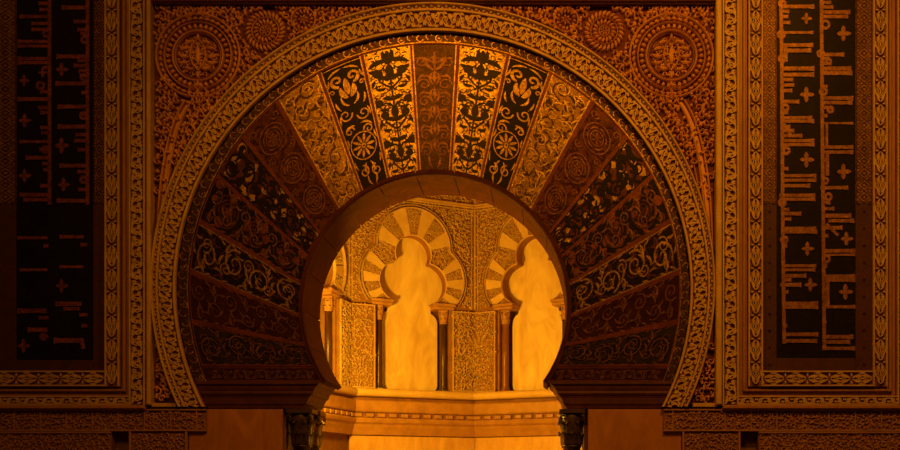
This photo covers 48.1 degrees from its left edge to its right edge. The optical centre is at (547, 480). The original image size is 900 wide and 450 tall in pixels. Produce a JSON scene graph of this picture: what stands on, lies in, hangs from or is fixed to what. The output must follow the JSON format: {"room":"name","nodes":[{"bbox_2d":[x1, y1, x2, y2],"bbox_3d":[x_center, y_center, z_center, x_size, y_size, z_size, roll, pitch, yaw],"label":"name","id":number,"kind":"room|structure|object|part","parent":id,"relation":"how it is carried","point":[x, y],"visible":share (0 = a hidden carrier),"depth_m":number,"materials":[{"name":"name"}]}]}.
{"room":"mosque","nodes":[
{"label":"mosque","id":0,"kind":"room"},
{"bbox_2d":[319,239,348,449],"bbox_3d":[-3.253,-1.855,13.684,0.310,7.110,1.996,0,0,13],"label":"wall","id":1,"kind":"structure","parent":0,"point":[330,441],"depth_m":14.22,"materials":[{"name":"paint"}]},
{"bbox_2d":[322,245,346,297],"bbox_3d":[-3.239,-3.387,13.682,0.318,1.544,1.695,0,0,13],"label":"blind arch","id":2,"kind":"object","parent":1,"relation":"attached to","point":[340,270],"visible":0.23,"depth_m":14.24,"materials":[{"name":"stone"}]},
{"bbox_3d":[-3.117,-3.415,13.654,0.068,1.488,1.695,0,0,13],"label":"moulding","id":3,"kind":"part","parent":2,"relation":"part of","materials":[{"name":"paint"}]},
{"bbox_2d":[348,195,474,449],"bbox_3d":[-2.075,-1.855,15.162,1.996,7.110,0.310,0,0,-26],"label":"wall","id":4,"kind":"structure","parent":0,"point":[457,213],"depth_m":15.28,"materials":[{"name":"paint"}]},
{"bbox_2d":[380,238,441,390],"bbox_3d":[-2.129,-2.547,15.274,1.112,2.343,0.059,0,0,-26],"label":"niche slab","id":5,"kind":"object","parent":4,"relation":"attached to","point":[409,327],"visible":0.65,"depth_m":15.26,"materials":[{"name":"stone"}]},
{"bbox_2d":[349,435,474,449],"bbox_3d":[-2.022,0.511,15.053,1.966,2.357,0.028,0,0,-26],"label":"dado slab","id":6,"kind":"object","parent":4,"relation":"attached to","point":[355,442],"visible":1,"depth_m":15.00,"materials":[{"name":"stone"}]},
{"bbox_2d":[358,204,466,311],"bbox_3d":[-2.068,-3.387,15.150,1.695,1.544,0.316,0,0,-26],"label":"blind arch","id":7,"kind":"object","parent":4,"relation":"attached to","point":[426,218],"visible":1,"depth_m":15.04,"materials":[{"name":"stone"}]},
{"bbox_2d":[321,384,561,437],"bbox_3d":[-1.130,-1.015,14.094,4.485,0.690,2.812,0,0,0],"label":"crown molding","id":8,"kind":"structure","parent":4,"relation":"attached to","point":[349,410],"depth_m":14.93,"materials":[{"name":"stone"}]},
{"bbox_2d":[322,296,333,369],"bbox_3d":[-3.115,-1.987,14.176,0.182,1.250,0.188,0,0,0],"label":"colonnette","id":9,"kind":"object","parent":8,"relation":"on","point":[327,301],"visible":0.77,"depth_m":14.13,"materials":[{"name":"stone"}]},
{"bbox_2d":[336,298,376,387],"bbox_3d":[-2.833,-1.967,14.556,0.262,1.293,0.711,0,0,39],"label":"pier","id":10,"kind":"object","parent":8,"relation":"on","point":[355,322],"visible":0.98,"depth_m":14.62,"materials":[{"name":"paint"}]},
{"bbox_2d":[376,305,384,388],"bbox_3d":[-2.523,-1.987,14.918,0.182,1.250,0.188,0,0,0],"label":"colonnette","id":11,"kind":"object","parent":8,"relation":"on","point":[379,308],"visible":0.87,"depth_m":14.87,"materials":[{"name":"stone"}]},
{"bbox_3d":[-1.130,-0.797,14.094,4.485,0.254,2.812,0,0,0],"label":"ogee moulding","id":12,"kind":"part","parent":8,"relation":"part of","materials":[{"name":"stone"}]},
{"bbox_2d":[438,310,447,390],"bbox_3d":[-1.604,-1.987,15.360,0.182,1.250,0.188,0,0,0],"label":"colonnette","id":13,"kind":"object","parent":8,"relation":"on","point":[443,314],"visible":0.95,"depth_m":15.31,"materials":[{"name":"stone"}]},
{"bbox_3d":[-1.130,-1.299,14.094,4.485,0.122,2.812,0,0,0],"label":"roll moulding","id":14,"kind":"part","parent":8,"relation":"part of","materials":[{"name":"stone"}]},
{"bbox_2d":[451,311,496,391],"bbox_3d":[-1.129,-1.969,15.377,0.713,1.290,0.264,0,0,0],"label":"pier","id":15,"kind":"object","parent":8,"relation":"on","point":[473,334],"visible":1,"depth_m":15.34,"materials":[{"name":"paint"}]},
{"bbox_2d":[500,310,510,390],"bbox_3d":[-0.656,-1.987,15.360,0.182,1.250,0.188,0,0,0],"label":"colonnette","id":16,"kind":"object","parent":8,"relation":"on","point":[505,314],"visible":0.96,"depth_m":15.31,"materials":[{"name":"red stone"}]},
{"bbox_2d":[560,305,564,337],"bbox_3d":[0.263,-1.987,14.918,0.182,1.250,0.188,0,0,0],"label":"colonnette","id":17,"kind":"object","parent":8,"relation":"on","point":[562,310],"visible":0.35,"depth_m":14.88,"materials":[{"name":"stone"}]},
{"bbox_2d":[116,191,755,449],"bbox_3d":[-0.994,-2.907,10.440,14.399,9.214,0.600,0,0,0],"label":"wall","id":18,"kind":"structure","parent":0,"point":[748,439],"depth_m":10.14,"materials":[{"name":"beige stone"}]},
{"bbox_2d":[0,432,115,449],"bbox_3d":[-5.678,0.601,10.073,2.602,2.192,0.134,0,0,0],"label":"dado","id":19,"kind":"object","parent":18,"relation":"attached to","point":[8,440],"visible":1,"depth_m":10.02,"materials":[{"name":"stone"}]},
{"bbox_2d":[0,0,150,408],"bbox_3d":[-4.978,-3.080,10.050,1.909,4.721,0.180,0,0,0],"label":"inscription panel","id":20,"kind":"object","parent":18,"relation":"attached to","point":[73,72],"visible":1,"depth_m":10.04,"materials":[{"name":"stone"}]},
{"bbox_2d":[18,339,30,352],"bbox_3d":[-5.259,-1.357,10.043,0.127,0.141,0.011,0,0,0],"label":"flower","id":21,"kind":"object","parent":20,"relation":"on","point":[24,345],"depth_m":10.05,"materials":[{"name":"tile"}]},
{"bbox_2d":[19,75,29,86],"bbox_3d":[-5.255,-4.020,10.043,0.108,0.121,0.011,0,0,0],"label":"flower","id":22,"kind":"object","parent":20,"relation":"on","point":[24,80],"depth_m":10.05,"materials":[{"name":"tile"}]},
{"bbox_2d":[19,169,31,182],"bbox_3d":[-5.249,-3.065,10.043,0.127,0.141,0.011,0,0,0],"label":"flower","id":23,"kind":"object","parent":20,"relation":"on","point":[25,175],"depth_m":10.05,"materials":[{"name":"tile"}]},
{"bbox_2d":[19,114,31,127],"bbox_3d":[-5.249,-3.618,10.043,0.127,0.141,0.011,0,0,0],"label":"flower","id":24,"kind":"object","parent":20,"relation":"on","point":[25,120],"depth_m":10.05,"materials":[{"name":"tile"}]},
{"bbox_2d":[38,68,46,77],"bbox_3d":[-5.070,-4.100,10.043,0.090,0.100,0.011,0,0,0],"label":"flower","id":25,"kind":"object","parent":20,"relation":"on","point":[42,72],"depth_m":10.04,"materials":[{"name":"tile"}]},
{"bbox_2d":[56,279,68,292],"bbox_3d":[-4.877,-1.960,10.043,0.127,0.141,0.011,0,0,0],"label":"flower","id":26,"kind":"object","parent":20,"relation":"on","point":[62,285],"depth_m":10.05,"materials":[{"name":"tile"}]},
{"bbox_2d":[55,138,69,153],"bbox_3d":[-4.876,-3.367,10.043,0.145,0.161,0.011,0,0,0],"label":"flower","id":27,"kind":"object","parent":20,"relation":"on","point":[62,145],"depth_m":10.05,"materials":[{"name":"tile"}]},
{"bbox_2d":[56,62,68,76],"bbox_3d":[-4.877,-4.130,10.043,0.127,0.141,0.011,0,0,0],"label":"flower","id":28,"kind":"object","parent":20,"relation":"on","point":[62,68],"depth_m":10.05,"materials":[{"name":"tile"}]},
{"bbox_2d":[58,178,70,191],"bbox_3d":[-4.857,-2.975,10.043,0.127,0.141,0.011,0,0,0],"label":"flower","id":29,"kind":"object","parent":20,"relation":"on","point":[64,184],"depth_m":10.05,"materials":[{"name":"tile"}]},
{"bbox_2d":[0,409,206,431],"bbox_3d":[-5.231,-0.609,10.073,3.615,0.224,0.134,0,0,0],"label":"carved frieze","id":30,"kind":"object","parent":18,"relation":"attached to","point":[11,420],"visible":1,"depth_m":10.02,"materials":[{"name":"stone"}]},
{"bbox_2d":[129,432,188,449],"bbox_3d":[-3.906,0.601,10.073,0.582,2.192,0.134,0,0,0],"label":"carved pilaster","id":31,"kind":"object","parent":18,"relation":"attached to","point":[137,440],"visible":1,"depth_m":10.03,"materials":[{"name":"stone"}]},
{"bbox_2d":[189,409,284,449],"bbox_3d":[-3.140,0.488,10.095,0.939,2.418,0.090,0,0,0],"label":"marble slab","id":32,"kind":"object","parent":18,"relation":"attached to","point":[227,429],"visible":0.88,"depth_m":10.05,"materials":[{"name":"brown stone"}]},
{"bbox_2d":[195,381,334,411],"bbox_3d":[-2.915,-0.866,10.413,1.253,0.276,0.754,0,0,0],"label":"block","id":33,"kind":"object","parent":18,"relation":"attached to","point":[216,394],"visible":0.9,"depth_m":10.06,"materials":[{"name":"stone"}]},
{"bbox_2d":[151,5,380,407],"bbox_3d":[-2.561,-2.783,10.078,2.840,4.081,0.124,0,0,0],"label":"spandrel panel","id":34,"kind":"object","parent":18,"relation":"attached to","point":[200,53],"visible":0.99,"depth_m":10.05,"materials":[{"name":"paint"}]},
{"bbox_2d":[150,2,714,406],"bbox_3d":[-1.152,-2.764,10.035,5.654,4.050,0.130,0,0,0],"label":"archivolt","id":35,"kind":"object","parent":18,"relation":"attached to","point":[338,34],"visible":1,"depth_m":10.00,"materials":[{"name":"stone"}]},
{"bbox_2d":[177,33,689,389],"bbox_3d":[-1.150,-2.742,10.395,5.163,3.526,0.751,0,0,0],"label":"arch","id":36,"kind":"object","parent":18,"relation":"attached to","point":[508,128],"visible":1,"depth_m":10.04,"materials":[{"name":"brown stone"}]},
{"bbox_3d":[-1.135,-2.047,10.062,2.691,2.114,0.086,0,0,0],"label":"moulding","id":37,"kind":"part","parent":36,"relation":"part of","materials":[{"name":"stone"}]},
{"bbox_2d":[146,0,721,405],"bbox_3d":[-1.136,-3.085,10.045,5.742,4.650,0.190,0,0,0],"label":"rectangular frame","id":38,"kind":"object","parent":18,"relation":"attached to","point":[150,4],"visible":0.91,"depth_m":9.97,"materials":[{"name":"stone"}]},
{"bbox_3d":[-1.145,-4.780,10.068,5.637,0.021,0.145,0,0,0],"label":"under moulding","id":39,"kind":"part","parent":38,"relation":"part of","materials":[{"name":"stone"}]},
{"bbox_3d":[-1.145,-4.831,10.045,5.637,0.078,0.190,0,0,0],"label":"moulding","id":40,"kind":"part","parent":38,"relation":"part of","materials":[{"name":"brown stone"}]},
{"bbox_2d":[488,5,717,407],"bbox_3d":[0.283,-2.780,10.078,2.840,4.076,0.124,0,0,0],"label":"spandrel panel","id":41,"kind":"object","parent":18,"relation":"attached to","point":[666,53],"visible":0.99,"depth_m":10.05,"materials":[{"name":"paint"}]},
{"bbox_2d":[549,381,672,408],"bbox_3d":[0.642,-0.866,10.413,1.253,0.276,0.754,0,0,0],"label":"block","id":42,"kind":"object","parent":18,"relation":"attached to","point":[570,394],"visible":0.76,"depth_m":10.05,"materials":[{"name":"stone"}]},
{"bbox_2d":[588,409,680,449],"bbox_3d":[0.871,0.488,10.095,0.939,2.418,0.090,0,0,0],"label":"marble slab","id":43,"kind":"object","parent":18,"relation":"attached to","point":[608,429],"visible":0.88,"depth_m":10.05,"materials":[{"name":"brown stone"}]},
{"bbox_2d":[681,432,740,449],"bbox_3d":[1.637,0.601,10.073,0.582,2.192,0.134,0,0,0],"label":"carved pilaster","id":44,"kind":"object","parent":18,"relation":"attached to","point":[689,440],"visible":1,"depth_m":10.03,"materials":[{"name":"stone"}]},
{"bbox_2d":[663,409,899,431],"bbox_3d":[2.962,-0.609,10.073,3.615,0.224,0.134,0,0,0],"label":"carved frieze","id":45,"kind":"object","parent":18,"relation":"attached to","point":[674,420],"visible":1,"depth_m":10.03,"materials":[{"name":"stone"}]},
{"bbox_2d":[720,0,899,408],"bbox_3d":[2.695,-3.080,10.050,1.904,4.720,0.180,0,0,0],"label":"inscription panel","id":46,"kind":"object","parent":18,"relation":"attached to","point":[811,88],"visible":1,"depth_m":10.04,"materials":[{"name":"stone"}]},
{"bbox_2d":[801,12,811,24],"bbox_3d":[2.599,-4.643,10.043,0.108,0.121,0.011,0,0,0],"label":"flower","id":47,"kind":"object","parent":46,"relation":"on","point":[806,17],"depth_m":10.05,"materials":[{"name":"metal"}]},
{"bbox_2d":[800,152,813,167],"bbox_3d":[2.601,-3.226,10.043,0.145,0.161,0.011,0,0,0],"label":"flower","id":48,"kind":"object","parent":46,"relation":"on","point":[806,158],"depth_m":10.05,"materials":[{"name":"metal"}]},
{"bbox_2d":[800,87,813,102],"bbox_3d":[2.601,-3.879,10.043,0.145,0.161,0.011,0,0,0],"label":"flower","id":49,"kind":"object","parent":46,"relation":"on","point":[806,93],"depth_m":10.05,"materials":[{"name":"metal"}]},
{"bbox_2d":[802,242,813,255],"bbox_3d":[2.610,-2.332,10.043,0.127,0.141,0.011,0,0,0],"label":"flower","id":50,"kind":"object","parent":46,"relation":"on","point":[807,247],"depth_m":10.05,"materials":[{"name":"tile"}]},
{"bbox_2d":[805,278,816,291],"bbox_3d":[2.640,-1.970,10.043,0.127,0.141,0.010,0,0,0],"label":"flower","id":51,"kind":"object","parent":46,"relation":"on","point":[810,283],"depth_m":10.05,"materials":[{"name":"tile"}]},
{"bbox_2d":[837,164,850,179],"bbox_3d":[2.973,-3.105,10.043,0.145,0.161,0.011,0,0,0],"label":"flower","id":52,"kind":"object","parent":46,"relation":"on","point":[843,170],"depth_m":10.05,"materials":[{"name":"metal"}]},
{"bbox_2d":[837,25,850,41],"bbox_3d":[2.973,-4.492,10.043,0.145,0.161,0.010,0,0,0],"label":"flower","id":53,"kind":"object","parent":46,"relation":"on","point":[843,31],"depth_m":10.05,"materials":[{"name":"metal"}]},
{"bbox_2d":[839,284,852,299],"bbox_3d":[2.993,-1.899,10.043,0.145,0.161,0.011,0,0,0],"label":"flower","id":54,"kind":"object","parent":46,"relation":"on","point":[845,290],"depth_m":10.05,"materials":[{"name":"tile"}]},
{"bbox_2d":[841,232,852,245],"bbox_3d":[3.002,-2.432,10.043,0.127,0.141,0.011,0,0,0],"label":"flower","id":55,"kind":"object","parent":46,"relation":"on","point":[846,237],"depth_m":10.05,"materials":[{"name":"tile"}]},
{"bbox_2d":[756,432,899,449],"bbox_3d":[3.409,0.601,10.073,2.602,2.192,0.134,0,0,0],"label":"dado","id":56,"kind":"object","parent":18,"relation":"attached to","point":[764,440],"visible":1,"depth_m":10.02,"materials":[{"name":"stone"}]},
{"bbox_2d":[475,200,562,437],"bbox_3d":[-0.185,-1.855,15.162,1.996,7.110,0.310,0,0,26],"label":"wall","id":57,"kind":"structure","parent":0,"point":[489,219],"depth_m":15.38,"materials":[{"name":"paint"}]},
{"bbox_2d":[482,216,563,311],"bbox_3d":[-0.190,-3.387,15.150,1.695,1.544,0.315,0,0,26],"label":"blind arch","id":58,"kind":"object","parent":57,"relation":"attached to","point":[504,240],"visible":0.36,"depth_m":15.25,"materials":[{"name":"stone"}]},
{"bbox_3d":[-0.244,-3.415,15.039,1.695,1.488,0.062,0,0,26],"label":"moulding","id":59,"kind":"part","parent":58,"relation":"part of","materials":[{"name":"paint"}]},
{"bbox_2d":[475,436,581,449],"bbox_3d":[-0.238,0.511,15.053,1.966,2.357,0.028,0,0,26],"label":"dado slab","id":60,"kind":"object","parent":57,"relation":"attached to","point":[541,442],"visible":0.62,"depth_m":15.13,"materials":[{"name":"stone"}]},
{"bbox_2d":[508,239,561,390],"bbox_3d":[-0.131,-2.547,15.274,1.112,2.343,0.059,0,0,26],"label":"niche slab","id":61,"kind":"object","parent":57,"relation":"attached to","point":[537,326],"visible":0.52,"depth_m":15.28,"materials":[{"name":"stone"}]},
{"label":"floor","id":62,"kind":"structure","parent":0,"visible":0},
{"bbox_2d":[286,409,317,449],"bbox_3d":[-2.505,0.487,10.190,0.309,2.426,0.309,0,0,0],"label":"column","id":63,"kind":"structure","parent":62,"relation":"on","point":[301,422],"depth_m":10.09,"materials":[{"name":"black stone"}]},
{"bbox_2d":[311,411,325,449],"bbox_3d":[-2.505,0.487,10.570,0.309,2.426,0.309,0,0,0],"label":"column","id":64,"kind":"structure","parent":62,"relation":"on","point":[317,440],"depth_m":10.51,"materials":[{"name":"stone"}]},
{"bbox_2d":[557,419,581,449],"bbox_3d":[0.245,0.487,10.570,0.309,2.426,0.309,0,0,0],"label":"column","id":65,"kind":"structure","parent":62,"relation":"on","point":[558,419],"depth_m":10.56,"materials":[{"name":"stone"}]},
{"bbox_2d":[557,409,585,449],"bbox_3d":[0.245,0.487,10.190,0.309,2.426,0.309,0,0,0],"label":"column","id":66,"kind":"structure","parent":62,"relation":"on","point":[571,421],"depth_m":10.09,"materials":[{"name":"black stone"}]}
]}

